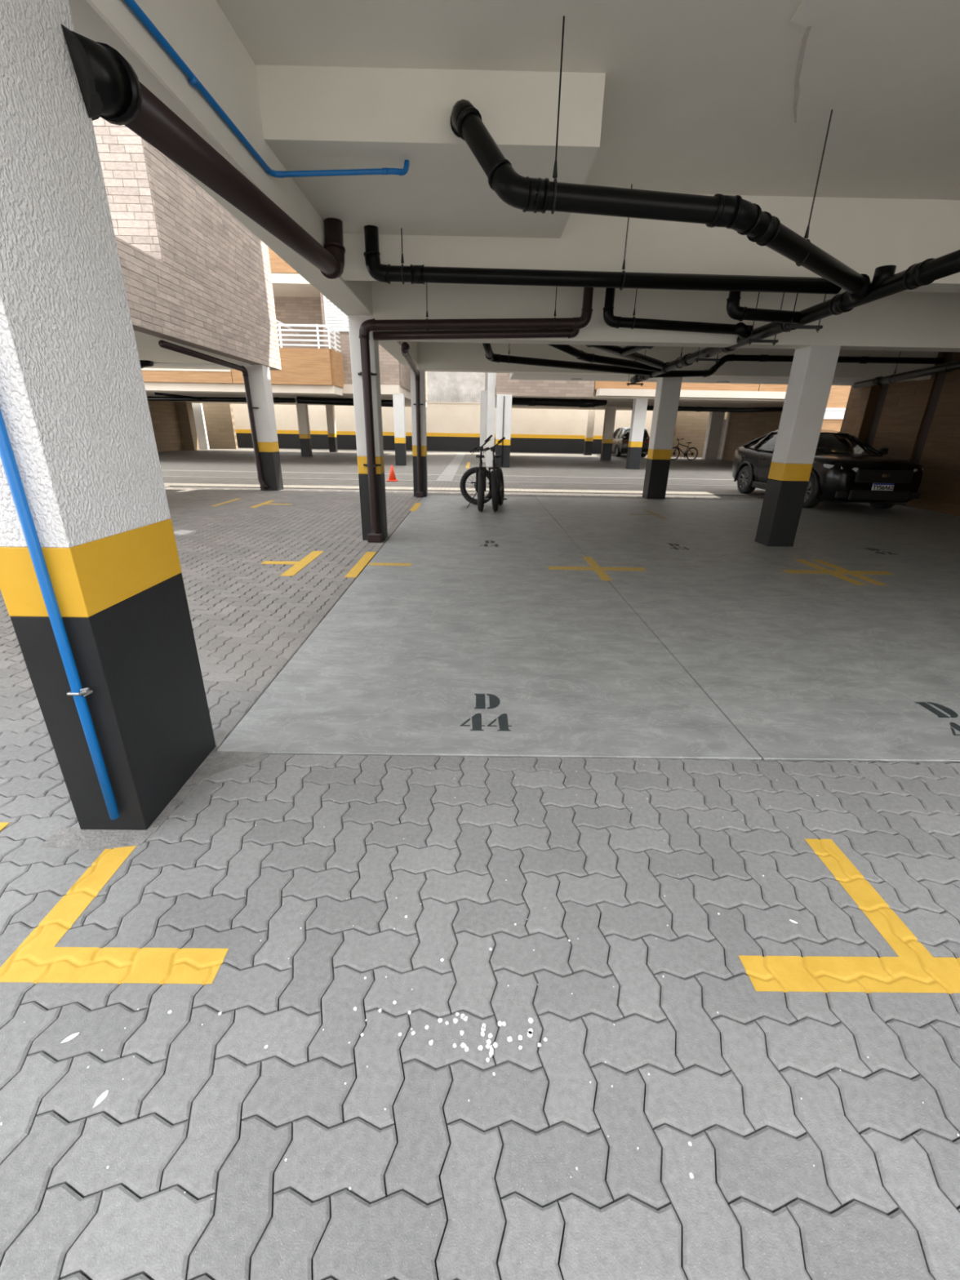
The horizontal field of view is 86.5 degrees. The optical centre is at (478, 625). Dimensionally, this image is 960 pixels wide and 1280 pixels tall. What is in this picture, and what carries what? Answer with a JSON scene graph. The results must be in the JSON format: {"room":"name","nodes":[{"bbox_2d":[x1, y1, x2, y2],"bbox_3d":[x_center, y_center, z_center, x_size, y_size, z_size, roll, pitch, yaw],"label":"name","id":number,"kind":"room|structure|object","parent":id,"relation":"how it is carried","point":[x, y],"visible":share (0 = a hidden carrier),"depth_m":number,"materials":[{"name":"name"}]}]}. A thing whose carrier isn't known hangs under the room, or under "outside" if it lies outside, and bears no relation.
{"room":"parking garage","nodes":[
{"label":"parking garage","id":0,"kind":"room"},
{"bbox_2d":[92,116,163,262],"bbox_3d":[-8.225,-7.985,6.418,7.438,5.800,0.242,1,21,0],"label":"wall","id":1,"kind":"structure","parent":0,"point":[115,149],"depth_m":7.04,"materials":[{"name":"beige brick"}]},
{"bbox_2d":[133,330,248,369],"bbox_3d":[-8.400,-4.103,6.538,7.199,0.260,11.200,1,21,0],"label":"ceiling","id":2,"kind":"structure","parent":0,"point":[148,348],"depth_m":9.59,"materials":[{"name":"grey paint"}]},
{"bbox_2d":[139,360,153,368],"bbox_3d":[-7.190,-5.456,10.522,0.873,0.266,0.234,1,21,0],"label":"drain pipe","id":3,"kind":"object","parent":2,"relation":"attached to","point":[144,363],"visible":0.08,"depth_m":10.48,"materials":[{"name":"black plastic"}]},
{"bbox_2d":[153,362,251,367],"bbox_3d":[-8.416,-5.676,10.942,7.199,0.080,0.450,1,21,0],"label":"beam","id":4,"kind":"structure","parent":2,"relation":"attached to","point":[180,364],"depth_m":10.86,"materials":[{"name":"white paint"}]},
{"bbox_2d":[115,126,281,370],"bbox_3d":[-4.622,-7.056,5.417,0.252,6.700,11.200,1,21,0],"label":"wall","id":5,"kind":"structure","parent":0,"point":[211,290],"depth_m":8.30,"materials":[{"name":"beige brick"}]},
{"bbox_2d":[191,403,209,448],"bbox_3d":[-17.200,-12.174,31.155,1.000,2.600,0.200,1,21,0],"label":"pier","id":6,"kind":"structure","parent":0,"point":[197,409],"depth_m":31.08,"materials":[{"name":"white paint"}]},
{"bbox_2d":[202,403,238,448],"bbox_3d":[-17.499,-12.834,32.025,4.200,3.200,0.300,1,21,0],"label":"wall","id":7,"kind":"structure","parent":0,"point":[219,417],"depth_m":31.99,"materials":[{"name":"tile"}]},
{"bbox_2d":[143,296,324,369],"bbox_3d":[-15.890,-11.985,20.466,20.240,4.050,0.100,1,21,0],"label":"wall","id":8,"kind":"structure","parent":0,"point":[288,310],"depth_m":20.31,"materials":[{"name":"beige tile"}]},
{"bbox_2d":[271,273,320,297],"bbox_3d":[-15.865,-12.842,19.002,20.240,0.300,2.020,1,21,0],"label":"balcony slab","id":9,"kind":"object","parent":8,"relation":"attached to","point":[289,285],"depth_m":18.63,"materials":[{"name":"beige paint"}]},
{"bbox_2d":[267,246,297,273],"bbox_3d":[-15.505,-14.061,17.507,20.900,3.040,0.140,1,21,0],"label":"fascia","id":10,"kind":"object","parent":9,"relation":"on","point":[277,265],"depth_m":17.99,"materials":[{"name":"brown wood"}]},
{"bbox_2d":[143,382,342,395],"bbox_3d":[-15.615,-8.861,18.828,20.850,0.260,1.200,1,21,0],"label":"slab","id":11,"kind":"object","parent":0,"point":[151,387],"visible":0.56,"depth_m":18.34,"materials":[{"name":"beige paint"}]},
{"bbox_2d":[141,319,344,387],"bbox_3d":[-13.074,-10.258,19.291,15.900,2.080,3.330,1,21,0],"label":"balcony","id":12,"kind":"object","parent":11,"relation":"on","point":[300,366],"visible":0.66,"depth_m":18.04,"materials":[{"name":"brown wood"}]},
{"bbox_2d":[146,384,426,407],"bbox_3d":[-14.558,-11.242,24.773,23.000,0.320,11.600,1,21,0],"label":"slab","id":13,"kind":"object","parent":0,"point":[387,392],"visible":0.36,"depth_m":21.62,"materials":[{"name":"beige paint"}]},
{"bbox_2d":[154,392,200,399],"bbox_3d":[-12.149,-9.297,20.653,0.098,0.180,1.807,14,25,31],"label":"drain pipe","id":14,"kind":"object","parent":13,"relation":"attached to","point":[155,393],"visible":0.93,"depth_m":20.59,"materials":[{"name":"black plastic"}]},
{"bbox_2d":[146,395,295,403],"bbox_3d":[-11.998,-9.563,21.539,9.298,0.232,0.229,5,21,11],"label":"drain pipe","id":15,"kind":"object","parent":13,"relation":"attached to","point":[278,400],"visible":0.62,"depth_m":21.32,"materials":[{"name":"black plastic"}]},
{"bbox_2d":[296,396,393,407],"bbox_3d":[-5.504,-9.452,21.526,4.310,0.358,0.278,2,21,2],"label":"drain pipe","id":16,"kind":"object","parent":13,"relation":"attached to","point":[301,400],"visible":0.66,"depth_m":21.44,"materials":[{"name":"black plastic"}]},
{"bbox_2d":[320,292,399,386],"bbox_3d":[-4.293,-16.268,16.985,2.750,14.980,0.200,1,21,0],"label":"wall","id":17,"kind":"structure","parent":0,"point":[389,372],"depth_m":19.29,"materials":[{"name":"beige tile"}]},
{"bbox_2d":[323,295,349,332],"bbox_3d":[-4.857,-11.641,18.607,1.520,1.600,0.105,1,21,0],"label":"shutter","id":18,"kind":"object","parent":17,"relation":"attached to","point":[335,317],"visible":0.24,"depth_m":18.72,"materials":[{"name":"white"}]},
{"bbox_2d":[399,362,427,401],"bbox_3d":[-2.915,-18.291,22.318,0.060,14.980,11.200,1,21,0],"label":"wall","id":19,"kind":"structure","parent":0,"point":[405,375],"depth_m":21.07,"materials":[{"name":"beige brick"}]},
{"bbox_2d":[231,401,653,454],"bbox_3d":[-0.109,-13.311,34.255,60.000,3.060,0.400,1,21,0],"label":"wall","id":20,"kind":"structure","parent":0,"point":[450,426],"depth_m":34.12,"materials":[{"name":"beige paint"}]},
{"bbox_2d":[426,371,484,402],"bbox_3d":[-1.064,-16.599,34.489,10.000,9.000,0.300,1,21,0],"label":"wall","id":21,"kind":"structure","parent":0,"point":[438,383],"depth_m":34.47,"materials":[{"name":"white paint"}]},
{"bbox_2d":[0,447,959,1279],"bbox_3d":[-0.104,-7.893,24.820,60.000,0.306,68.000,1,21,0],"label":"floor","id":22,"kind":"structure","parent":0,"point":[712,666],"depth_m":1.61,"materials":[{"name":"concrete"}]},
{"bbox_2d":[0,0,215,830],"bbox_3d":[-1.307,-0.547,1.644,0.241,2.600,0.531,1,21,0],"label":"column","id":23,"kind":"structure","parent":22,"relation":"on","point":[74,407],"depth_m":1.56,"materials":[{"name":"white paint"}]},
{"bbox_2d":[0,408,119,819],"bbox_3d":[-1.255,-0.490,1.358,0.068,2.500,0.038,1,21,0],"label":"conduit","id":24,"kind":"object","parent":23,"relation":"attached to","point":[6,455],"visible":1,"depth_m":1.52,"materials":[{"name":"blue"}]},
{"bbox_2d":[0,845,228,985],"bbox_3d":[-1.001,0.848,1.600,0.590,0.006,0.540,1,21,0],"label":"yellow marking","id":25,"kind":"object","parent":22,"relation":"on","point":[36,960],"visible":1,"depth_m":1.41,"materials":[{"name":"paint"}]},
{"bbox_2d":[147,400,184,452],"bbox_3d":[-17.338,-10.688,27.279,0.300,2.600,5.700,1,21,0],"label":"wall","id":26,"kind":"structure","parent":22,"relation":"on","point":[164,415],"depth_m":28.08,"materials":[{"name":"brick"}]},
{"bbox_2d":[173,529,195,535],"bbox_3d":[-4.063,-1.275,6.996,0.340,0.034,0.340,1,21,0],"label":"manhole cover","id":27,"kind":"object","parent":22,"relation":"on","point":[180,531],"visible":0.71,"depth_m":7.00,"materials":[{"name":"silver metal"}]},
{"bbox_2d":[175,401,199,450],"bbox_3d":[-16.921,-11.596,29.663,0.650,2.600,0.600,1,21,0],"label":"pier","id":28,"kind":"object","parent":22,"relation":"on","point":[184,409],"visible":0.93,"depth_m":29.47,"materials":[{"name":"brick"}]},
{"bbox_2d":[244,364,283,490],"bbox_3d":[-4.803,-4.392,11.474,0.391,2.620,0.401,1,21,0],"label":"column","id":29,"kind":"structure","parent":22,"relation":"on","point":[260,380],"depth_m":11.30,"materials":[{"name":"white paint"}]},
{"bbox_2d":[158,340,268,489],"bbox_3d":[-4.782,-3.694,9.656,0.246,2.526,3.505,-1,21,-4],"label":"drain pipe","id":30,"kind":"object","parent":29,"relation":"attached to","point":[162,344],"visible":1,"depth_m":10.79,"materials":[{"name":"black plastic"}]},
{"bbox_2d":[249,500,293,507],"bbox_3d":[-3.852,-2.315,9.703,0.600,0.004,1.000,1,21,0],"label":"yellow marking","id":31,"kind":"object","parent":22,"relation":"on","point":[268,501],"visible":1,"depth_m":9.70,"materials":[{"name":"paint"}]},
{"bbox_2d":[260,551,324,576],"bbox_3d":[-2.089,-0.695,5.564,0.500,0.004,1.100,1,21,0],"label":"yellow marking","id":32,"kind":"object","parent":22,"relation":"on","point":[298,566],"visible":1,"depth_m":5.52,"materials":[{"name":"paint"}]},
{"bbox_2d":[295,400,312,456],"bbox_3d":[-8.723,-9.868,25.533,0.441,2.640,0.401,1,21,0],"label":"column","id":33,"kind":"structure","parent":22,"relation":"on","point":[302,409],"depth_m":25.41,"materials":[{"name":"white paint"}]},
{"bbox_2d":[325,404,337,452],"bbox_3d":[-8.719,-11.695,30.295,0.401,2.640,0.401,1,21,0],"label":"column","id":34,"kind":"structure","parent":22,"relation":"on","point":[330,409],"depth_m":30.13,"materials":[{"name":"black paint"}]},
{"bbox_2d":[344,551,376,577],"bbox_3d":[-1.271,-0.680,5.562,0.115,0.004,1.120,1,21,0],"label":"yellow marking","id":35,"kind":"object","parent":22,"relation":"on","point":[361,564],"visible":1,"depth_m":5.48,"materials":[{"name":"paint"}]},
{"bbox_2d":[347,314,387,540],"bbox_3d":[-1.365,-2.370,6.391,0.286,2.600,0.281,1,21,0],"label":"column","id":36,"kind":"structure","parent":22,"relation":"on","point":[355,322],"depth_m":6.24,"materials":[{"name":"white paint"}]},
{"bbox_2d":[357,282,593,542],"bbox_3d":[-0.100,-2.527,6.002,2.670,3.167,0.191,2,21,3],"label":"drain pipe","id":37,"kind":"object","parent":36,"relation":"attached to","point":[375,535],"visible":0.99,"depth_m":5.67,"materials":[{"name":"black plastic"}]},
{"bbox_2d":[367,562,412,565],"bbox_3d":[-0.961,-0.669,5.546,0.465,0.004,0.120,1,21,0],"label":"yellow marking","id":38,"kind":"object","parent":22,"relation":"on","point":[370,563],"visible":1,"depth_m":5.54,"materials":[{"name":"paint"}]},
{"bbox_2d":[386,465,398,481],"bbox_3d":[-2.424,-4.280,14.309,0.280,0.422,0.280,1,21,0],"label":"traffic cone","id":39,"kind":"object","parent":22,"relation":"on","point":[392,477],"visible":1,"depth_m":14.26,"materials":[{"name":"orange plastic"}]},
{"bbox_2d":[392,394,406,465],"bbox_3d":[-3.106,-7.701,20.144,0.401,2.640,0.351,1,21,0],"label":"column","id":40,"kind":"structure","parent":22,"relation":"on","point":[398,400],"depth_m":19.98,"materials":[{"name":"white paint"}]},
{"bbox_2d":[409,368,427,497],"bbox_3d":[-1.257,-4.026,10.822,0.281,2.520,0.281,1,21,0],"label":"column","id":41,"kind":"structure","parent":22,"relation":"on","point":[422,372],"depth_m":10.68,"materials":[{"name":"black paint"}]},
{"bbox_2d":[400,342,423,497],"bbox_3d":[-1.183,-3.447,9.224,0.204,2.541,3.123,0,21,-2],"label":"drain pipe","id":42,"kind":"object","parent":41,"relation":"attached to","point":[405,348],"visible":1,"depth_m":10.39,"materials":[{"name":"black plastic"}]},
{"bbox_2d":[459,435,492,511],"bbox_3d":[0.004,-2.809,9.344,0.694,1.305,1.338,0,21,-2],"label":"bicycle","id":43,"kind":"object","parent":22,"relation":"on","point":[482,473],"visible":0.95,"depth_m":9.24,"materials":[{"name":"black metal"}]},
{"bbox_2d":[0,764,959,1199],"bbox_3d":[0.224,0.866,1.604,2.700,0.001,1.431,1,21,0],"label":"paint splashes","id":44,"kind":"object","parent":22,"relation":"on","point":[100,1099],"visible":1,"depth_m":1.24,"materials":[{"name":"white paint"}]},
{"bbox_2d":[480,390,486,462],"bbox_3d":[0.202,-8.934,22.948,0.270,3.000,0.250,1,21,0],"label":"post","id":45,"kind":"object","parent":22,"relation":"on","point":[483,393],"visible":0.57,"depth_m":22.73,"materials":[{"name":"white paint"}]},
{"bbox_2d":[460,693,511,731],"bbox_3d":[0.036,0.447,2.681,0.259,0.001,0.375,1,21,0],"label":"bay number","id":46,"kind":"object","parent":22,"relation":"on","point":[494,701],"visible":1,"depth_m":2.62,"materials":[{"name":"black paint"}]},
{"bbox_2d":[481,436,506,511],"bbox_3d":[0.316,-2.837,9.479,0.448,1.274,1.499,7,22,15],"label":"bicycle","id":47,"kind":"object","parent":22,"relation":"on","point":[495,482],"visible":1,"depth_m":9.16,"materials":[{"name":"black rubber"}]},
{"bbox_2d":[494,394,511,467],"bbox_3d":[0.964,-7.603,20.034,0.581,2.670,0.351,1,21,0],"label":"column","id":48,"kind":"structure","parent":22,"relation":"on","point":[500,397],"depth_m":19.83,"materials":[{"name":"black paint"}]},
{"bbox_2d":[502,395,504,466],"bbox_3d":[0.955,-7.545,19.853,0.036,2.550,0.036,1,21,0],"label":"drain pipe","id":49,"kind":"object","parent":48,"relation":"attached to","point":[504,396],"visible":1,"depth_m":19.79,"materials":[{"name":"black"}]},
{"bbox_2d":[583,409,595,455],"bbox_3d":[6.976,-12.249,32.061,0.441,2.920,0.401,1,21,0],"label":"column","id":50,"kind":"structure","parent":22,"relation":"on","point":[590,420],"depth_m":31.95,"materials":[{"name":"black paint"}]},
{"bbox_2d":[547,556,647,581],"bbox_3d":[1.269,-0.622,5.526,0.855,0.004,0.849,-18,28,-41],"label":"yellow marking","id":51,"kind":"object","parent":22,"relation":"on","point":[593,565],"visible":1,"depth_m":5.51,"materials":[{"name":"paint"}]},
{"bbox_2d":[600,406,616,460],"bbox_3d":[6.772,-10.056,26.689,0.481,2.670,0.401,1,21,0],"label":"column","id":52,"kind":"structure","parent":22,"relation":"on","point":[610,411],"depth_m":26.52,"materials":[{"name":"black paint"}]},
{"bbox_2d":[611,426,649,457],"bbox_3d":[9.218,-11.511,31.880,2.050,1.706,4.180,1,21,0],"label":"car","id":53,"kind":"object","parent":22,"relation":"on","point":[621,435],"visible":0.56,"depth_m":30.25,"materials":[{"name":"silver metal"}]},
{"bbox_2d":[625,398,648,469],"bbox_3d":[6.322,-7.665,20.440,0.461,2.670,0.381,1,21,0],"label":"column","id":54,"kind":"structure","parent":22,"relation":"on","point":[638,412],"depth_m":20.28,"materials":[{"name":"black paint"}]},
{"bbox_2d":[630,510,666,518],"bbox_3d":[3.009,-2.039,9.296,0.520,0.004,1.000,1,21,0],"label":"yellow marking","id":55,"kind":"object","parent":22,"relation":"on","point":[647,511],"visible":1,"depth_m":9.23,"materials":[{"name":"paint"}]},
{"bbox_2d":[642,377,682,498],"bbox_3d":[4.007,-4.105,11.184,0.411,2.580,0.361,1,21,0],"label":"column","id":56,"kind":"structure","parent":22,"relation":"on","point":[668,390],"depth_m":11.05,"materials":[{"name":"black paint"}]},
{"bbox_2d":[671,438,697,460],"bbox_3d":[11.178,-9.624,27.827,1.778,1.148,0.651,-3,21,-10],"label":"bicycle","id":57,"kind":"object","parent":22,"relation":"on","point":[685,454],"visible":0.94,"depth_m":27.87,"materials":[{"name":"black metal"}]},
{"bbox_2d":[671,411,728,457],"bbox_3d":[14.047,-12.388,32.299,5.700,3.200,0.300,1,21,0],"label":"wall","id":58,"kind":"structure","parent":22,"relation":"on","point":[691,426],"depth_m":32.18,"materials":[{"name":"tile"}]},
{"bbox_2d":[702,411,724,459],"bbox_3d":[13.552,-10.995,29.457,0.700,2.620,0.400,1,21,0],"label":"pier","id":59,"kind":"object","parent":22,"relation":"on","point":[715,423],"visible":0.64,"depth_m":29.30,"materials":[{"name":"white paint"}]},
{"bbox_2d":[716,419,726,458],"bbox_3d":[14.321,-11.086,30.314,0.950,2.200,0.060,1,21,0],"label":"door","id":60,"kind":"structure","parent":22,"relation":"on","point":[724,420],"depth_m":30.28,"materials":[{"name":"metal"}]},
{"bbox_2d":[719,412,729,459],"bbox_3d":[14.453,-10.893,29.232,0.700,2.620,0.300,1,21,0],"label":"pier","id":61,"kind":"object","parent":22,"relation":"on","point":[728,413],"visible":0.21,"depth_m":29.26,"materials":[{"name":"white paint"}]},
{"bbox_2d":[721,406,782,461],"bbox_3d":[14.267,-9.157,24.702,0.300,2.620,9.400,1,21,0],"label":"wall","id":62,"kind":"structure","parent":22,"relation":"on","point":[743,428],"depth_m":26.91,"materials":[{"name":"brick"}]},
{"bbox_2d":[755,345,840,546],"bbox_3d":[4.021,-2.222,6.503,0.351,2.420,0.331,1,21,0],"label":"column","id":63,"kind":"structure","parent":22,"relation":"on","point":[813,367],"depth_m":6.36,"materials":[{"name":"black paint"}]},
{"bbox_2d":[732,429,923,509],"bbox_3d":[7.513,-3.606,11.459,2.050,1.526,4.486,1,21,0],"label":"car","id":64,"kind":"object","parent":22,"relation":"on","point":[839,475],"visible":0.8,"depth_m":9.80,"materials":[{"name":"black paint"}]},
{"bbox_2d":[847,489,910,500],"bbox_3d":[7.493,-2.449,9.568,1.120,0.180,0.085,1,21,0],"label":"grille","id":65,"kind":"object","parent":64,"relation":"attached to","point":[852,495],"depth_m":9.53,"materials":[{"name":"black plastic"}]},
{"bbox_2d":[878,447,888,454],"bbox_3d":[8.425,-3.656,10.685,0.240,0.140,0.120,1,21,0],"label":"mirror","id":66,"kind":"object","parent":64,"relation":"attached to","point":[884,451],"depth_m":10.64,"materials":[{"name":"black plastic"}]},
{"bbox_2d":[854,470,914,483],"bbox_3d":[7.498,-2.762,9.436,1.040,0.220,0.067,1,21,0],"label":"grille","id":67,"kind":"object","parent":64,"relation":"attached to","point":[860,476],"depth_m":9.41,"materials":[{"name":"black plastic"}]},
{"bbox_2d":[782,559,894,585],"bbox_3d":[3.921,-0.600,5.588,0.977,0.004,1.003,20,28,40],"label":"yellow marking","id":68,"kind":"object","parent":22,"relation":"on","point":[823,571],"visible":1,"depth_m":5.53,"materials":[{"name":"paint"}]},
{"bbox_2d":[737,838,959,994],"bbox_3d":[1.228,0.881,1.616,0.986,0.006,0.549,1,21,0],"label":"yellow marking","id":69,"kind":"object","parent":22,"relation":"on","point":[915,970],"visible":1,"depth_m":1.43,"materials":[{"name":"paint"}]},
{"bbox_2d":[915,702,959,735],"bbox_3d":[2.487,0.493,2.674,0.252,0.001,0.375,1,21,0],"label":"bay number","id":70,"kind":"object","parent":22,"relation":"on","point":[953,714],"visible":1,"depth_m":2.75,"materials":[{"name":"black paint"}]},
{"bbox_2d":[484,372,496,466],"bbox_3d":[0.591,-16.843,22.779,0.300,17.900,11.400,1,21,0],"label":"column","id":71,"kind":"structure","parent":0,"point":[490,377],"depth_m":20.07,"materials":[{"name":"white paint"}]},
{"bbox_2d":[495,373,595,397],"bbox_3d":[2.540,-9.428,19.430,3.750,1.280,0.180,1,21,0],"label":"wall","id":72,"kind":"structure","parent":0,"point":[504,385],"depth_m":19.47,"materials":[{"name":"beige brick"}]},
{"bbox_2d":[216,0,959,199],"bbox_3d":[4.053,-3.931,5.038,11.120,0.280,11.200,1,21,0],"label":"ceiling","id":73,"kind":"structure","parent":0,"point":[699,98],"depth_m":2.67,"materials":[{"name":"grey paint"}]},
{"bbox_2d":[68,0,417,366],"bbox_3d":[-1.355,-3.736,5.497,0.320,0.592,10.450,1,21,0],"label":"ceiling beam","id":74,"kind":"structure","parent":73,"relation":"attached to","point":[199,32],"depth_m":2.32,"materials":[{"name":"grey paint"}]},
{"bbox_2d":[61,23,345,279],"bbox_3d":[-1.127,-2.323,2.730,0.243,0.640,2.923,2,21,2],"label":"drain pipe","id":75,"kind":"object","parent":74,"relation":"attached to","point":[111,90],"visible":0.93,"depth_m":1.85,"materials":[{"name":"black plastic"}]},
{"bbox_2d":[256,64,605,238],"bbox_3d":[-0.256,-3.081,3.449,1.860,0.311,1.450,1,21,0],"label":"ceiling beam","id":76,"kind":"structure","parent":73,"relation":"attached to","point":[313,117],"depth_m":2.82,"materials":[{"name":"grey paint"}]},
{"bbox_2d":[123,0,408,177],"bbox_3d":[-1.105,-2.271,1.966,0.679,0.201,2.636,7,22,15],"label":"conduit","id":77,"kind":"object","parent":76,"relation":"attached to","point":[193,79],"visible":1,"depth_m":2.45,"materials":[{"name":"blue plastic"}]},
{"bbox_2d":[482,342,650,376],"bbox_3d":[1.205,-4.565,8.159,3.669,0.865,1.132,-13,25,-32],"label":"drain pipe","id":78,"kind":"object","parent":73,"relation":"hanging from","point":[491,357],"visible":0.93,"depth_m":8.43,"materials":[{"name":"black plastic"}]},
{"bbox_2d":[363,184,841,293],"bbox_3d":[1.018,-3.086,4.067,3.881,0.699,0.139,1,21,0],"label":"drain pipe","id":79,"kind":"object","parent":73,"relation":"hanging from","point":[415,274],"visible":1,"depth_m":4.12,"materials":[{"name":"black plastic"}]},
{"bbox_2d":[548,344,660,372],"bbox_3d":[1.643,-4.339,7.576,3.079,0.855,0.464,-13,25,-33],"label":"drain pipe","id":80,"kind":"object","parent":73,"relation":"hanging from","point":[579,354],"visible":0.66,"depth_m":7.95,"materials":[{"name":"black plastic"}]},
{"bbox_2d":[586,345,664,368],"bbox_3d":[2.059,-4.147,7.074,0.349,0.840,2.485,16,25,34],"label":"drain pipe","id":81,"kind":"object","parent":73,"relation":"hanging from","point":[614,349],"visible":0.41,"depth_m":7.35,"materials":[{"name":"black plastic"}]},
{"bbox_2d":[621,346,654,355],"bbox_3d":[2.162,-4.018,6.680,0.129,0.795,0.727,-8,23,-22],"label":"drain pipe","id":82,"kind":"object","parent":73,"relation":"hanging from","point":[626,350],"visible":0.07,"depth_m":6.89,"materials":[{"name":"black plastic"}]},
{"bbox_2d":[340,194,959,293],"bbox_3d":[4.158,-3.207,4.342,10.700,0.571,0.280,1,21,0],"label":"ceiling beam","id":83,"kind":"structure","parent":73,"relation":"attached to","point":[865,235],"depth_m":4.21,"materials":[{"name":"grey paint"}]},
{"bbox_2d":[450,16,871,298],"bbox_3d":[1.546,-2.625,3.013,3.370,0.788,0.820,-6,22,-18],"label":"drain pipe","id":84,"kind":"object","parent":73,"relation":"attached to","point":[535,195],"visible":0.99,"depth_m":2.64,"materials":[{"name":"black plastic"}]},
{"bbox_2d":[371,280,959,351],"bbox_3d":[4.151,-3.681,5.911,10.701,0.811,0.290,1,21,0],"label":"ceiling beam","id":85,"kind":"structure","parent":73,"relation":"attached to","point":[902,321],"depth_m":5.80,"materials":[{"name":"grey paint"}]},
{"bbox_2d":[373,328,579,340],"bbox_3d":[-0.020,-3.338,5.799,2.348,0.205,0.106,1,21,-1],"label":"drain pipe","id":86,"kind":"object","parent":85,"relation":"attached to","point":[510,333],"visible":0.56,"depth_m":5.77,"materials":[{"name":"black plastic"}]},
{"bbox_2d":[417,342,938,380],"bbox_3d":[4.139,-5.435,10.299,10.699,0.681,0.300,1,21,0],"label":"ceiling beam","id":87,"kind":"structure","parent":73,"relation":"attached to","point":[432,356],"depth_m":10.19,"materials":[{"name":"grey paint"}]},
{"bbox_2d":[509,373,911,386],"bbox_3d":[7.456,-5.497,11.282,13.450,0.180,1.540,1,21,0],"label":"balcony slab","id":88,"kind":"object","parent":87,"relation":"attached to","point":[513,375],"visible":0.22,"depth_m":11.28,"materials":[{"name":"white paint"}]},
{"bbox_2d":[602,288,753,334],"bbox_3d":[2.190,-3.593,5.525,1.670,0.760,0.126,0,21,-2],"label":"drain pipe","id":89,"kind":"object","parent":73,"relation":"hanging from","point":[612,321],"visible":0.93,"depth_m":5.58,"materials":[{"name":"black plastic"}]},
{"bbox_2d":[626,249,959,386],"bbox_3d":[3.002,-3.559,5.740,0.418,0.951,8.851,1,21,0],"label":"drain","id":90,"kind":"object","parent":73,"relation":"hanging from","point":[885,282],"visible":0.87,"depth_m":4.24,"materials":[{"name":"black plastic"}]},
{"bbox_2d":[726,291,800,324],"bbox_3d":[2.665,-2.949,4.733,0.777,0.240,0.117,-1,21,-5],"label":"drain pipe","id":91,"kind":"object","parent":90,"relation":"attached to","point":[735,312],"visible":0.96,"depth_m":4.71,"materials":[{"name":"black plastic"}]},
{"bbox_2d":[655,354,944,377],"bbox_3d":[6.026,-4.992,9.930,6.208,0.551,0.852,-3,21,-10],"label":"drain pipe","id":92,"kind":"object","parent":90,"relation":"attached to","point":[730,357],"visible":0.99,"depth_m":9.98,"materials":[{"name":"black plastic"}]},
{"bbox_2d":[793,26,811,122],"bbox_3d":[1.725,-2.939,2.745,0.041,0.004,0.910,11,23,24],"label":"ceiling streak","id":93,"kind":"structure","parent":73,"relation":"attached to","point":[802,53],"depth_m":2.67,"materials":[{"name":"paint"}]},
{"bbox_2d":[791,0,853,27],"bbox_3d":[1.530,-2.762,2.287,0.220,0.012,0.200,1,21,0],"label":"ceiling patch","id":94,"kind":"structure","parent":73,"relation":"attached to","point":[809,12],"depth_m":2.29,"materials":[{"name":"grey paint"}]},
{"bbox_2d":[853,351,959,388],"bbox_3d":[6.819,-4.036,7.153,0.170,0.948,5.039,3,21,6],"label":"drain pipe","id":95,"kind":"object","parent":73,"relation":"hanging from","point":[950,366],"visible":0.99,"depth_m":8.15,"materials":[{"name":"black plastic"}]},
{"bbox_2d":[495,389,784,411],"bbox_3d":[13.278,-10.893,25.104,25.320,0.300,11.400,1,21,0],"label":"slab","id":96,"kind":"object","parent":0,"point":[622,403],"visible":0.27,"depth_m":22.13,"materials":[{"name":"beige paint"}]},
{"bbox_2d":[511,397,607,407],"bbox_3d":[3.335,-9.107,20.759,4.095,0.402,0.710,-3,21,-10],"label":"drain pipe","id":97,"kind":"object","parent":96,"relation":"attached to","point":[515,401],"visible":0.94,"depth_m":20.60,"materials":[{"name":"black plastic"}]},
{"bbox_2d":[595,388,786,399],"bbox_3d":[15.231,-8.707,19.469,21.450,0.240,0.700,1,21,0],"label":"far right slab edge","id":98,"kind":"structure","parent":96,"relation":"attached to","point":[626,393],"depth_m":19.09,"materials":[{"name":"beige paint"}]},
{"bbox_2d":[594,381,787,391],"bbox_3d":[12.418,-9.242,19.522,15.966,0.610,0.160,1,21,0],"label":"fascia","id":99,"kind":"object","parent":98,"relation":"on","point":[597,384],"visible":0.05,"depth_m":19.47,"materials":[{"name":"paint"}]},
{"bbox_2d":[631,405,782,412],"bbox_3d":[10.789,-9.137,21.447,8.422,0.298,0.251,4,21,8],"label":"drain pipe","id":100,"kind":"object","parent":96,"relation":"attached to","point":[700,409],"visible":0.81,"depth_m":21.43,"materials":[{"name":"black plastic"}]},
{"bbox_2d":[821,385,851,431],"bbox_3d":[15.285,-10.177,18.530,5.400,9.020,0.600,1,21,0],"label":"far right wing","id":101,"kind":"structure","parent":0,"point":[838,394],"depth_m":18.92},
{"bbox_2d":[823,408,845,419],"bbox_3d":[14.074,-7.905,19.031,2.950,0.380,0.105,1,21,0],"label":"shutter","id":102,"kind":"object","parent":101,"relation":"attached to","point":[830,413],"visible":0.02,"depth_m":19.02,"materials":[{"name":"white"}]},
{"bbox_2d":[840,351,959,515],"bbox_3d":[9.247,-2.716,6.914,0.565,3.218,12.200,1,21,0],"label":"wall","id":103,"kind":"structure","parent":0,"point":[918,421],"depth_m":10.53,"materials":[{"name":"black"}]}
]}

